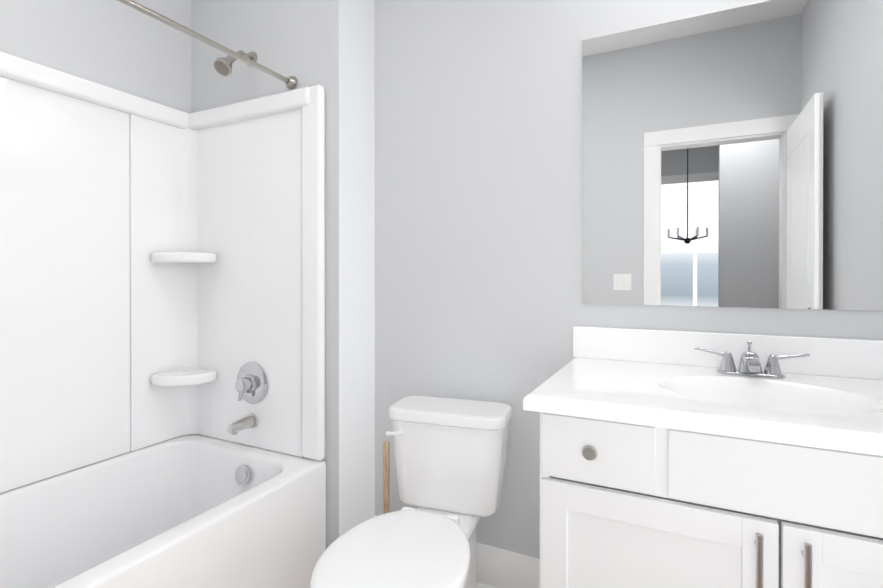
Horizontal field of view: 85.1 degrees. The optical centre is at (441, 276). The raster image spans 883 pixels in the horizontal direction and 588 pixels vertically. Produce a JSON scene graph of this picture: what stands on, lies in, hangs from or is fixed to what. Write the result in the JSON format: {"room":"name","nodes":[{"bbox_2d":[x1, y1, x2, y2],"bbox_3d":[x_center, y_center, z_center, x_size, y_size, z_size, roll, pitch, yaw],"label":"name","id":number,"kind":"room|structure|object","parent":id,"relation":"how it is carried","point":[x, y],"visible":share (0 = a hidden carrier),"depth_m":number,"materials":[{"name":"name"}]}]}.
{"room":"bathroom","nodes":[
{"label":"bathroom","id":0,"kind":"room"},
{"bbox_2d":[191,0,374,548],"bbox_3d":[-0.710,-0.235,2.111,0.910,2.740,0.330,0,0,26],"label":"wall","id":1,"kind":"structure","parent":0,"point":[328,46],"depth_m":1.85,"materials":[{"name":"grey paint"}]},
{"bbox_2d":[117,0,297,89],"bbox_3d":[-0.912,-0.742,1.175,0.052,0.052,1.518,0,0,26],"label":"curtain rod","id":2,"kind":"object","parent":1,"relation":"attached to","point":[291,82],"visible":0.98,"depth_m":1.52,"materials":[{"name":"silver metal"}]},
{"bbox_2d":[213,50,256,76],"bbox_3d":[-0.808,-0.840,1.877,0.070,0.144,0.170,0,0,26],"label":"shower head","id":3,"kind":"object","parent":1,"relation":"attached to","point":[222,66],"visible":0.81,"depth_m":1.83},
{"bbox_2d":[0,0,882,558],"bbox_3d":[-0.429,-0.227,-0.357,3.610,2.740,4.500,0,0,26],"label":"wall","id":4,"kind":"structure","parent":0,"point":[478,200],"depth_m":1.74,"materials":[{"name":"grey paint"}]},
{"bbox_2d":[0,51,324,492],"bbox_3d":[-1.100,-0.011,1.273,0.754,1.383,1.516,0,0,26],"label":"tub surround","id":5,"kind":"object","parent":4,"relation":"attached to","point":[162,272],"visible":1,"depth_m":1.82,"materials":[{"name":"white plastic"}]},
{"bbox_2d":[227,413,257,434],"bbox_3d":[-0.776,0.574,1.867,0.058,0.058,0.110,0,0,26],"label":"tub spout","id":6,"kind":"object","parent":5,"relation":"attached to","point":[250,420],"visible":1,"depth_m":1.86,"materials":[{"name":"silver metal"}]},
{"bbox_2d":[235,362,267,403],"bbox_3d":[-0.767,0.424,1.886,0.166,0.166,0.066,0,0,26],"label":"tub valve","id":7,"kind":"object","parent":5,"relation":"attached to","point":[251,384],"visible":1,"depth_m":1.88,"materials":[{"name":"silver metal"}]},
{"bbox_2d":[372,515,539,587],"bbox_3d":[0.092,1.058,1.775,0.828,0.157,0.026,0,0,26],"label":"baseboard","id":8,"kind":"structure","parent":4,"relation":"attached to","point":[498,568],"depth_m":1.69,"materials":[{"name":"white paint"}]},
{"bbox_2d":[582,0,882,310],"bbox_3d":[0.879,-0.344,1.387,0.924,0.868,0.006,0,0,26],"label":"mirror","id":9,"kind":"object","parent":4,"relation":"attached to","point":[733,157],"visible":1,"depth_m":1.39,"materials":[{"name":"clear glass"}]},
{"bbox_3d":[-0.451,1.174,-0.397,3.610,0.060,4.600,0,0,26],"label":"floor","id":10,"kind":"structure","parent":0,"visible":0},
{"bbox_2d":[0,434,325,587],"bbox_3d":[-1.099,0.910,1.274,0.758,0.455,1.518,0,0,26],"label":"tub","id":11,"kind":"object","parent":10,"relation":"on","point":[192,511],"visible":0.88,"depth_m":1.62,"materials":[{"name":"white plastic"}]},
{"bbox_2d":[383,440,389,513],"bbox_3d":[-0.211,0.882,1.844,0.140,0.507,0.140,0,0,26],"label":"plunger","id":12,"kind":"object","parent":10,"relation":"on","point":[386,476],"visible":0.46,"depth_m":1.83,"materials":[{"name":"brown wood"}]},
{"bbox_2d":[310,396,511,587],"bbox_3d":[-0.068,0.791,1.361,0.408,0.694,0.829,0,0,18],"label":"toilet","id":13,"kind":"object","parent":10,"relation":"on","point":[450,456],"visible":1,"depth_m":1.53,"materials":[{"name":"white ceramic"}]},
{"bbox_2d":[523,326,882,587],"bbox_3d":[0.745,0.652,1.125,0.975,0.972,0.601,0,0,26],"label":"bathroom vanity","id":14,"kind":"object","parent":10,"relation":"on","point":[671,459],"visible":0.96,"depth_m":1.00,"materials":[{"name":"white paint"}]},
{"bbox_2d":[694,341,809,377],"bbox_3d":[0.829,0.223,1.287,0.269,0.089,0.117,0,0,26],"label":"faucet","id":15,"kind":"object","parent":14,"relation":"on","point":[749,363],"visible":1,"depth_m":1.29,"materials":[{"name":"silver metal"}]}
]}

